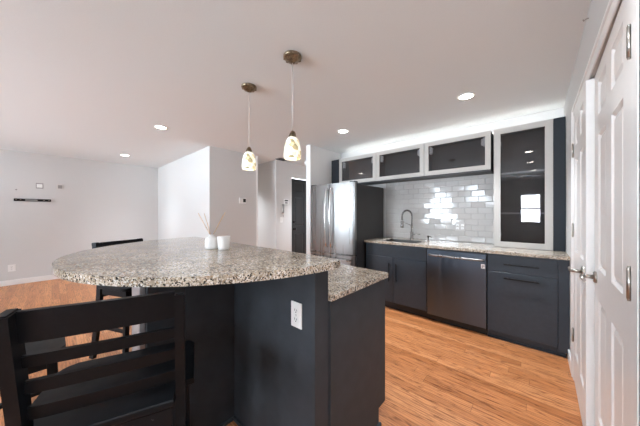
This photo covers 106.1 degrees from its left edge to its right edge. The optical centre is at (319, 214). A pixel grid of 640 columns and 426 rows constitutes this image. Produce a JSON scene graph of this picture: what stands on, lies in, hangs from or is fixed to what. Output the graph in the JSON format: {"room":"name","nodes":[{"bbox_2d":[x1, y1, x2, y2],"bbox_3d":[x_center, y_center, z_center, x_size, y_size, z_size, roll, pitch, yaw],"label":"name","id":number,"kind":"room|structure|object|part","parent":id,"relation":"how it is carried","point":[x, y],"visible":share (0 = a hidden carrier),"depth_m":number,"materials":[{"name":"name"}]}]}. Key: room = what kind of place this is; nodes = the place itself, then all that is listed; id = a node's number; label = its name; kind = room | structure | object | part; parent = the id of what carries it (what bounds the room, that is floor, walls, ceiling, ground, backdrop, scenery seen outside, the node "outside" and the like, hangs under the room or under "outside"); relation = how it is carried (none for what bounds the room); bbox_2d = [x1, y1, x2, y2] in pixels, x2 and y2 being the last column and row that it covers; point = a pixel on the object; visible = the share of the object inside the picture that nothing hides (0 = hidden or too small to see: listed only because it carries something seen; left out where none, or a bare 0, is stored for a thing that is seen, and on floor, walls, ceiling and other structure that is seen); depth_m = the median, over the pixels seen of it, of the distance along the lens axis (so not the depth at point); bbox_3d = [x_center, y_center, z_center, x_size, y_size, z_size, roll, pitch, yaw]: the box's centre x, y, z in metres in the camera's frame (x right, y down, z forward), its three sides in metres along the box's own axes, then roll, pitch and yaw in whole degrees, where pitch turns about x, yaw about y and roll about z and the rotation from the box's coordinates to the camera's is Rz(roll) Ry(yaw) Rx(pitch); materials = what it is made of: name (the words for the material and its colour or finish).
{"room":"kitchen","nodes":[
{"label":"kitchen","id":0,"kind":"room"},
{"bbox_2d":[0,149,157,280],"bbox_3d":[-5.992,0.066,4.028,0.100,2.450,5.790,0,0,42],"label":"wall","id":1,"kind":"structure","parent":0,"point":[99,201],"depth_m":4.87,"materials":[{"name":"beige paint"}]},
{"bbox_2d":[8,264,15,271],"bbox_3d":[-5.604,0.981,4.379,0.009,0.125,0.090,0,0,42],"label":"wall outlet","id":2,"kind":"object","parent":1,"relation":"attached to","point":[11,268],"visible":1,"depth_m":4.38,"materials":[{"name":"white plastic"}]},
{"bbox_2d":[0,275,59,286],"bbox_3d":[-5.950,1.244,3.990,0.014,0.095,5.590,0,0,42],"label":"baseboard","id":3,"kind":"structure","parent":1,"relation":"attached to","point":[47,277],"depth_m":4.51,"materials":[{"name":"white paint"}]},
{"bbox_2d":[14,198,50,201],"bbox_3d":[-5.430,-0.263,4.559,0.028,0.048,0.454,0,0,42],"label":"tv bracket","id":4,"kind":"object","parent":1,"relation":"attached to","point":[15,199],"visible":1,"depth_m":4.57,"materials":[{"name":"black metal"}]},
{"bbox_2d":[36,183,42,188],"bbox_3d":[-5.384,-0.542,4.624,0.009,0.104,0.094,0,0,42],"label":"wall plate","id":5,"kind":"object","parent":1,"relation":"attached to","point":[38,185],"visible":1,"depth_m":4.62,"materials":[{"name":"grey plastic"}]},
{"bbox_2d":[57,184,63,189],"bbox_3d":[-5.205,-0.544,4.823,0.009,0.104,0.094,0,0,42],"label":"wall plate","id":6,"kind":"object","parent":1,"relation":"attached to","point":[59,186],"visible":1,"depth_m":4.83,"materials":[{"name":"grey plastic"}]},
{"bbox_2d":[158,146,214,239],"bbox_3d":[-2.987,0.066,5.153,3.070,2.450,0.100,0,0,42],"label":"wall","id":7,"kind":"structure","parent":0,"point":[186,185],"depth_m":4.72,"materials":[{"name":"beige paint"}]},
{"bbox_2d":[215,147,305,250],"bbox_3d":[-0.817,0.066,5.362,0.120,2.450,3.110,0,0,42],"label":"wall","id":8,"kind":"structure","parent":0,"point":[238,222],"depth_m":4.52,"materials":[{"name":"beige paint"}]},
{"bbox_2d":[239,198,245,203],"bbox_3d":[-1.458,-0.254,4.541,0.024,0.110,0.140,0,0,42],"label":"thermostat","id":9,"kind":"object","parent":8,"relation":"attached to","point":[241,200],"visible":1,"depth_m":4.53,"materials":[{"name":"white plastic"}]},
{"bbox_2d":[256,156,257,245],"bbox_3d":[-1.251,0.066,4.783,0.008,2.450,0.038,0,0,42],"label":"trim","id":10,"kind":"structure","parent":8,"relation":"attached to","point":[256,156],"depth_m":4.78,"materials":[{"name":"white paint"}]},
{"bbox_2d":[281,204,283,216],"bbox_3d":[-0.804,-0.077,5.264,0.070,0.303,0.069,0,0,42],"label":"intercom","id":11,"kind":"object","parent":8,"relation":"attached to","point":[282,205],"visible":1,"depth_m":5.25,"materials":[{"name":"grey plastic"}]},
{"bbox_2d":[291,176,305,251],"bbox_3d":[-0.334,0.216,5.837,0.005,2.150,1.000,0,0,42],"label":"trim","id":12,"kind":"structure","parent":8,"relation":"attached to","point":[291,176],"depth_m":5.48,"materials":[{"name":"beige paint"}]},
{"bbox_2d":[292,178,305,253],"bbox_3d":[-0.340,0.231,5.834,0.110,2.100,0.900,0,0,42],"label":"door","id":13,"kind":"structure","parent":8,"relation":"in","point":[298,186],"depth_m":5.70,"materials":[{"name":"black paint"}]},
{"bbox_2d":[258,160,279,249],"bbox_3d":[-2.077,0.066,5.358,1.950,2.450,1.420,0,0,42],"label":"wall","id":14,"kind":"structure","parent":0,"point":[268,172],"depth_m":5.31,"materials":[{"name":"beige paint"}]},
{"bbox_2d":[0,279,582,425],"bbox_3d":[-1.936,1.341,2.409,8.300,0.100,9.200,0,0,42],"label":"floor","id":15,"kind":"structure","parent":0,"point":[437,373],"depth_m":1.96,"materials":[{"name":"brown wood"}]},
{"bbox_2d":[0,337,65,408],"bbox_3d":[-1.519,0.772,1.092,0.476,1.040,0.494,0,0,42],"label":"bar stool","id":16,"kind":"object","parent":15,"relation":"on","point":[31,347],"visible":0.06,"depth_m":1.12,"materials":[{"name":"black paint"}]},
{"bbox_3d":[-1.494,0.632,1.120,0.476,0.026,0.420,0,0,42],"label":"seat","id":17,"kind":"part","parent":16,"relation":"part of","materials":[{"name":"black paint"}]},
{"bbox_3d":[-1.228,0.969,1.116,0.056,0.647,0.054,0,0,42],"label":"leg","id":18,"kind":"part","parent":16,"relation":"part of","materials":[{"name":"black paint"}]},
{"bbox_2d":[0,288,193,425],"bbox_3d":[-0.724,0.772,0.874,0.476,1.040,0.494,0,0,-28],"label":"bar stool","id":19,"kind":"object","parent":15,"relation":"on","point":[141,387],"visible":1,"depth_m":0.74,"materials":[{"name":"black paint"}]},
{"bbox_3d":[-0.815,0.772,0.632,0.029,1.039,0.150,0,0,-28],"label":"post","id":20,"kind":"part","parent":19,"relation":"part of","materials":[{"name":"black paint"}]},
{"bbox_3d":[-0.645,0.302,0.725,0.358,0.090,0.040,0,0,-28],"label":"rail","id":21,"kind":"part","parent":19,"relation":"part of","materials":[{"name":"black paint"}]},
{"bbox_3d":[-0.741,0.632,0.907,0.476,0.026,0.420,0,0,-28],"label":"seat","id":22,"kind":"part","parent":19,"relation":"part of","materials":[{"name":"black paint"}]},
{"bbox_3d":[-0.472,0.772,0.812,0.029,1.039,0.150,0,0,-28],"label":"post","id":23,"kind":"part","parent":19,"relation":"part of","materials":[{"name":"black paint"}]},
{"bbox_3d":[-0.644,0.969,1.155,0.056,0.647,0.054,0,0,-28],"label":"leg","id":24,"kind":"part","parent":19,"relation":"part of","materials":[{"name":"black paint"}]},
{"bbox_2d":[89,238,142,358],"bbox_3d":[-1.770,0.772,2.279,0.494,1.040,0.476,0,0,18],"label":"bar stool","id":25,"kind":"object","parent":15,"relation":"on","point":[101,291],"visible":0.18,"depth_m":2.10,"materials":[{"name":"black paint"}]},
{"bbox_3d":[-1.993,0.772,2.147,0.150,1.039,0.029,0,0,18],"label":"post","id":26,"kind":"part","parent":25,"relation":"part of","materials":[{"name":"black paint"}]},
{"bbox_3d":[-1.735,0.632,2.268,0.420,0.026,0.476,0,0,18],"label":"seat","id":27,"kind":"part","parent":25,"relation":"part of","materials":[{"name":"black paint"}]},
{"bbox_3d":[-1.931,0.302,2.330,0.040,0.090,0.358,0,0,18],"label":"rail","id":28,"kind":"part","parent":25,"relation":"part of","materials":[{"name":"black paint"}]},
{"bbox_3d":[-1.629,0.969,2.023,0.054,0.647,0.056,0,0,18],"label":"leg","id":29,"kind":"part","parent":25,"relation":"part of","materials":[{"name":"black paint"}]},
{"bbox_2d":[132,271,384,425],"bbox_3d":[-0.509,0.768,1.604,1.500,1.047,1.136,0,0,42],"label":"kitchen island","id":30,"kind":"object","parent":15,"relation":"on","point":[275,352],"visible":0.82,"depth_m":1.31,"materials":[{"name":"grey paint"}]},
{"bbox_3d":[-0.937,0.768,1.242,0.165,1.047,0.025,0,0,42],"label":"plate","id":31,"kind":"part","parent":30,"relation":"part of","materials":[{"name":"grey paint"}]},
{"bbox_3d":[-0.769,0.768,1.418,0.200,1.047,0.459,0,0,42],"label":"support leg","id":32,"kind":"part","parent":30,"relation":"part of","materials":[{"name":"grey paint"}]},
{"bbox_2d":[52,237,340,286],"bbox_3d":[-0.828,0.227,1.350,1.717,0.032,0.903,0,0,42],"label":"island countertop","id":33,"kind":"structure","parent":30,"relation":"on","point":[185,261],"depth_m":1.03,"materials":[{"name":"stone"}]},
{"bbox_2d":[198,213,224,249],"bbox_3d":[-0.663,0.100,1.463,0.156,0.223,0.074,0,0,19],"label":"reed diffuser","id":34,"kind":"object","parent":33,"relation":"on","point":[211,242],"visible":0.98,"depth_m":1.44,"materials":[{"name":"white ceramic"}]},
{"bbox_2d":[205,234,217,249],"bbox_3d":[-0.658,0.167,1.462,0.074,0.088,0.074,0,0,42],"label":"bottle","id":35,"kind":"object","parent":34,"relation":"attached to","point":[211,242],"depth_m":1.43,"materials":[{"name":"white ceramic"}]},
{"bbox_2d":[217,236,229,249],"bbox_3d":[-0.577,0.172,1.445,0.075,0.078,0.075,0,0,42],"label":"votive candle","id":36,"kind":"object","parent":33,"relation":"on","point":[223,241],"visible":1,"depth_m":1.42,"materials":[{"name":"white ceramic"}]},
{"bbox_3d":[-0.110,0.473,1.132,0.072,0.118,0.006,0,0,42],"label":"plate","id":37,"kind":"part","parent":30,"relation":"part of","materials":[{"name":"white plastic"}]},
{"bbox_3d":[-0.238,1.280,1.275,1.206,0.022,0.462,0,0,3],"label":"shoe moulding","id":38,"kind":"part","parent":30,"relation":"part of","materials":[{"name":"grey paint"}]},
{"bbox_3d":[0.230,0.849,1.332,0.006,0.884,0.546,0,0,42],"label":"panel","id":39,"kind":"part","parent":30,"relation":"part of","materials":[{"name":"grey paint"}]},
{"bbox_2d":[328,264,387,301],"bbox_3d":[-0.318,0.391,1.842,1.527,0.030,0.591,0,0,42],"label":"island countertop","id":40,"kind":"structure","parent":30,"relation":"on","point":[344,280],"depth_m":1.40,"materials":[{"name":"stone"}]},
{"bbox_2d":[311,181,382,267],"bbox_3d":[0.417,0.412,3.903,0.850,1.758,0.954,0,0,42],"label":"refrigerator","id":41,"kind":"object","parent":15,"relation":"on","point":[344,215],"visible":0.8,"depth_m":3.55,"materials":[{"name":"silver metal"}]},
{"bbox_3d":[0.011,0.063,3.773,0.420,1.027,0.080,0,0,42],"label":"door","id":42,"kind":"part","parent":41,"relation":"part of","materials":[{"name":"silver metal"}]},
{"bbox_3d":[0.091,0.056,3.611,0.025,0.894,0.082,0,0,42],"label":"handle","id":43,"kind":"part","parent":41,"relation":"part of","materials":[{"name":"silver metal"}]},
{"bbox_3d":[0.158,0.056,3.550,0.025,0.894,0.082,0,0,42],"label":"handle","id":44,"kind":"part","parent":41,"relation":"part of","materials":[{"name":"silver metal"}]},
{"bbox_3d":[0.171,0.905,3.629,0.850,0.633,0.080,0,0,42],"label":"freezer drawer","id":45,"kind":"part","parent":41,"relation":"part of","materials":[{"name":"silver metal"}]},
{"bbox_3d":[0.330,0.063,3.487,0.424,1.027,0.080,0,0,42],"label":"door","id":46,"kind":"part","parent":41,"relation":"part of","materials":[{"name":"silver metal"}]},
{"bbox_2d":[366,242,427,317],"bbox_3d":[1.194,0.850,3.456,0.851,0.882,0.697,0,0,42],"label":"base cabinet","id":47,"kind":"object","parent":15,"relation":"on","point":[405,266],"visible":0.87,"depth_m":3.14,"materials":[{"name":"grey paint"}]},
{"bbox_3d":[0.829,0.886,3.373,0.414,0.601,0.019,0,0,42],"label":"door","id":48,"kind":"part","parent":47,"relation":"part of","materials":[{"name":"grey paint"}]},
{"bbox_3d":[0.991,0.501,3.229,0.847,0.156,0.019,0,0,42],"label":"drawer","id":49,"kind":"part","parent":47,"relation":"part of","materials":[{"name":"grey paint"}]},
{"bbox_3d":[1.146,0.886,3.090,0.430,0.601,0.019,0,0,42],"label":"door","id":50,"kind":"part","parent":47,"relation":"part of","materials":[{"name":"grey paint"}]},
{"bbox_2d":[364,237,569,259],"bbox_3d":[1.641,0.391,3.051,2.076,0.030,0.677,0,0,42],"label":"countertop","id":51,"kind":"structure","parent":47,"relation":"on","point":[438,244],"depth_m":2.71,"materials":[{"name":"stone"}]},
{"bbox_2d":[382,239,423,242],"bbox_3d":[1.167,0.488,3.373,0.487,0.227,0.317,0,0,42],"label":"sink","id":52,"kind":"object","parent":51,"relation":"in","point":[393,240],"visible":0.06,"depth_m":3.49,"materials":[{"name":"grey metal"}]},
{"bbox_2d":[401,210,419,239],"bbox_3d":[1.300,0.155,3.495,0.272,0.443,0.121,0,0,6],"label":"faucet","id":53,"kind":"object","parent":51,"relation":"on","point":[402,221],"visible":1,"depth_m":3.50,"materials":[{"name":"silver metal"}]},
{"bbox_2d":[494,116,565,251],"bbox_3d":[2.326,-0.301,2.701,0.585,1.352,0.288,0,0,42],"label":"cabinet","id":54,"kind":"object","parent":51,"relation":"on","point":[530,158],"visible":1,"depth_m":2.75,"materials":[{"name":"grey paint"}]},
{"bbox_2d":[501,169,544,176],"bbox_3d":[2.304,-0.464,2.743,0.460,0.018,0.236,0,0,42],"label":"shelf","id":55,"kind":"object","parent":54,"relation":"attached to","point":[531,173],"depth_m":2.73,"materials":[{"name":"grey paint"}]},
{"bbox_2d":[501,212,544,213],"bbox_3d":[2.304,-0.009,2.743,0.460,0.018,0.236,0,0,42],"label":"shelf","id":56,"kind":"object","parent":54,"relation":"attached to","point":[501,212],"depth_m":2.65,"materials":[{"name":"black glass"}]},
{"bbox_3d":[2.513,-0.301,2.538,0.088,1.352,0.282,0,0,42],"label":"panel","id":57,"kind":"part","parent":54,"relation":"part of","materials":[{"name":"wood"}]},
{"bbox_2d":[427,248,487,334],"bbox_3d":[1.720,0.852,2.946,0.603,0.878,0.718,0,0,42],"label":"dishwasher","id":58,"kind":"object","parent":15,"relation":"on","point":[457,281],"visible":0.97,"depth_m":2.70,"materials":[{"name":"silver metal"}]},
{"bbox_3d":[1.506,0.485,2.700,0.577,0.025,0.065,0,0,42],"label":"handle","id":59,"kind":"part","parent":58,"relation":"part of","materials":[{"name":"silver metal"}]},
{"bbox_2d":[488,253,569,357],"bbox_3d":[2.191,0.850,2.561,0.602,0.882,0.697,0,0,42],"label":"base cabinet","id":60,"kind":"object","parent":15,"relation":"on","point":[529,297],"visible":0.95,"depth_m":2.30,"materials":[{"name":"grey paint"}]},
{"bbox_3d":[1.947,0.504,2.336,0.263,0.014,0.035,0,0,42],"label":"handle","id":61,"kind":"part","parent":60,"relation":"part of","materials":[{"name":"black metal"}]},
{"bbox_3d":[1.947,0.643,2.336,0.263,0.014,0.035,0,0,42],"label":"handle","id":62,"kind":"part","parent":60,"relation":"part of","materials":[{"name":"black metal"}]},
{"bbox_3d":[1.960,0.505,2.359,0.526,0.163,0.019,0,0,42],"label":"drawer","id":63,"kind":"part","parent":60,"relation":"part of","materials":[{"name":"grey paint"}]},
{"bbox_3d":[1.960,0.899,2.359,0.526,0.614,0.019,0,0,42],"label":"door","id":64,"kind":"part","parent":60,"relation":"part of","materials":[{"name":"grey paint"}]},
{"bbox_3d":[2.186,0.825,2.159,0.072,0.832,0.016,0,0,42],"label":"filler panel","id":65,"kind":"part","parent":60,"relation":"part of","materials":[{"name":"grey paint"}]},
{"bbox_2d":[0,0,590,167],"bbox_3d":[-1.902,-1.209,2.447,8.300,0.100,9.100,0,0,42],"label":"ceiling","id":66,"kind":"structure","parent":0,"point":[81,79],"depth_m":1.94,"materials":[{"name":"paint"}]},
{"bbox_2d":[154,125,167,128],"bbox_3d":[-2.116,-1.154,3.206,0.156,0.008,0.156,0,0,42],"label":"recessed light","id":67,"kind":"object","parent":66,"relation":"in","point":[156,126],"visible":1,"depth_m":3.20,"materials":[{"name":"white plastic"}]},
{"bbox_2d":[241,83,256,170],"bbox_3d":[-0.644,-0.781,2.187,0.138,0.754,0.136,0,0,42],"label":"pendant lamp","id":68,"kind":"object","parent":66,"relation":"hanging from","point":[248,161],"visible":1,"depth_m":2.15,"materials":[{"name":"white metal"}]},
{"bbox_3d":[-0.644,-0.484,2.187,0.127,0.158,0.127,0,0,42],"label":"lamp shade","id":69,"kind":"part","parent":68,"relation":"part of","materials":[{"name":"glass"}]},
{"bbox_2d":[283,50,301,160],"bbox_3d":[-0.202,-0.781,1.766,0.138,0.754,0.136,0,0,42],"label":"pendant lamp","id":70,"kind":"object","parent":66,"relation":"hanging from","point":[292,150],"visible":1,"depth_m":1.73,"materials":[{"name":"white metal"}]},
{"bbox_2d":[289,131,295,136],"bbox_3d":[-0.202,-0.584,1.766,0.058,0.054,0.058,0,0,-11],"label":"socket","id":71,"kind":"object","parent":70,"relation":"attached to","point":[292,134],"depth_m":1.75,"materials":[{"name":"brown metal"}]},
{"bbox_3d":[-0.202,-0.484,1.766,0.127,0.158,0.127,0,0,42],"label":"lamp shade","id":72,"kind":"part","parent":70,"relation":"part of","materials":[{"name":"glass"}]},
{"bbox_3d":[-0.202,-0.855,1.766,0.006,0.508,0.006,0,0,-26],"label":"cord","id":73,"kind":"part","parent":70,"relation":"part of","materials":[{"name":"clear metal"}]},
{"bbox_2d":[337,129,348,132],"bbox_3d":[0.321,-1.154,3.359,0.156,0.008,0.156,0,0,42],"label":"recessed light","id":74,"kind":"object","parent":66,"relation":"in","point":[340,130],"visible":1,"depth_m":3.36,"materials":[{"name":"white plastic"}]},
{"bbox_2d":[457,92,474,99],"bbox_3d":[1.433,-1.154,2.363,0.156,0.008,0.156,0,0,42],"label":"recessed light","id":75,"kind":"object","parent":66,"relation":"in","point":[468,95],"visible":1,"depth_m":2.36,"materials":[{"name":"white plastic"}]},
{"bbox_2d":[459,94,472,98],"bbox_3d":[1.433,-1.153,2.363,0.116,0.002,0.116,0,0,27],"label":"diffuser","id":76,"kind":"object","parent":75,"relation":"attached to","point":[463,96],"depth_m":2.36,"materials":[{"name":"white plastic"}]},
{"bbox_2d":[306,145,340,254],"bbox_3d":[0.511,0.066,4.836,0.100,2.450,2.120,0,0,42],"label":"wall","id":77,"kind":"structure","parent":0,"point":[319,160],"depth_m":4.09,"materials":[{"name":"white paint"}]},
{"bbox_2d":[341,108,563,243],"bbox_3d":[1.881,0.066,3.368,3.900,2.450,0.114,0,0,42],"label":"wall","id":78,"kind":"structure","parent":0,"point":[435,205],"depth_m":3.40,"materials":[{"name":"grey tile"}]},
{"bbox_2d":[332,152,383,184],"bbox_3d":[0.642,-0.742,4.213,0.906,0.469,0.288,0,0,42],"label":"upper cabinet","id":79,"kind":"object","parent":78,"relation":"attached to","point":[361,168],"visible":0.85,"depth_m":4.28,"materials":[{"name":"metal"}]},
{"bbox_3d":[0.284,-0.750,4.361,0.176,0.453,0.018,0,0,42],"label":"filler panel","id":80,"kind":"part","parent":79,"relation":"part of","materials":[{"name":"wood"}]},
{"bbox_3d":[0.618,-0.750,4.054,0.726,0.449,0.020,0,0,42],"label":"door","id":81,"kind":"part","parent":79,"relation":"part of","materials":[{"name":"metal"}]},
{"bbox_2d":[376,143,429,183],"bbox_3d":[1.253,-0.742,3.664,0.730,0.469,0.288,0,0,42],"label":"upper cabinet","id":82,"kind":"object","parent":78,"relation":"attached to","point":[403,164],"visible":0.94,"depth_m":3.74,"materials":[{"name":"metal"}]},
{"bbox_2d":[424,131,493,178],"bbox_3d":[1.808,-0.742,3.167,0.752,0.469,0.288,0,0,42],"label":"upper cabinet","id":83,"kind":"object","parent":78,"relation":"attached to","point":[472,154],"visible":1,"depth_m":3.19,"materials":[{"name":"metal"}]},
{"bbox_2d":[455,222,464,230],"bbox_3d":[1.901,0.171,3.270,0.118,0.116,0.009,0,0,42],"label":"outlet","id":84,"kind":"object","parent":78,"relation":"attached to","point":[459,226],"visible":1,"depth_m":3.27,"materials":[{"name":"grey plastic"}]},
{"bbox_2d":[564,0,621,351],"bbox_3d":[0.142,0.066,-0.249,0.100,2.450,7.620,0,0,42],"label":"wall","id":85,"kind":"structure","parent":0,"point":[597,8],"depth_m":1.66,"materials":[{"name":"beige paint"}]},
{"bbox_2d":[568,349,570,371],"bbox_3d":[2.117,1.244,2.037,0.014,0.095,0.260,0,0,42],"label":"baseboard","id":86,"kind":"structure","parent":85,"relation":"attached to","point":[569,352],"depth_m":2.02,"materials":[{"name":"white paint"}]},
{"bbox_2d":[568,78,594,425],"bbox_3d":[1.718,0.265,1.617,0.101,2.028,0.705,0,0,43],"label":"door","id":87,"kind":"structure","parent":85,"relation":"in","point":[583,148],"depth_m":1.39,"materials":[{"name":"white paint"}]},
{"bbox_3d":[1.536,0.334,1.447,0.065,0.062,0.146,0,0,43],"label":"lever handle","id":88,"kind":"part","parent":87,"relation":"part of","materials":[{"name":"silver metal"}]},
{"bbox_2d":[579,0,630,425],"bbox_3d":[1.223,0.265,1.039,0.101,2.028,0.790,0,0,43],"label":"door","id":89,"kind":"structure","parent":85,"relation":"in","point":[611,276],"depth_m":0.98,"materials":[{"name":"white paint"}]},
{"bbox_3d":[1.408,0.334,1.264,0.065,0.062,0.146,0,0,43],"label":"lever handle","id":90,"kind":"part","parent":89,"relation":"part of","materials":[{"name":"silver metal"}]},
{"bbox_2d":[571,0,639,425],"bbox_3d":[1.462,0.234,1.306,0.014,2.114,1.653,0,0,42],"label":"trim","id":91,"kind":"structure","parent":85,"relation":"attached to","point":[612,6],"depth_m":0.72,"materials":[{"name":"white paint"}]}
]}

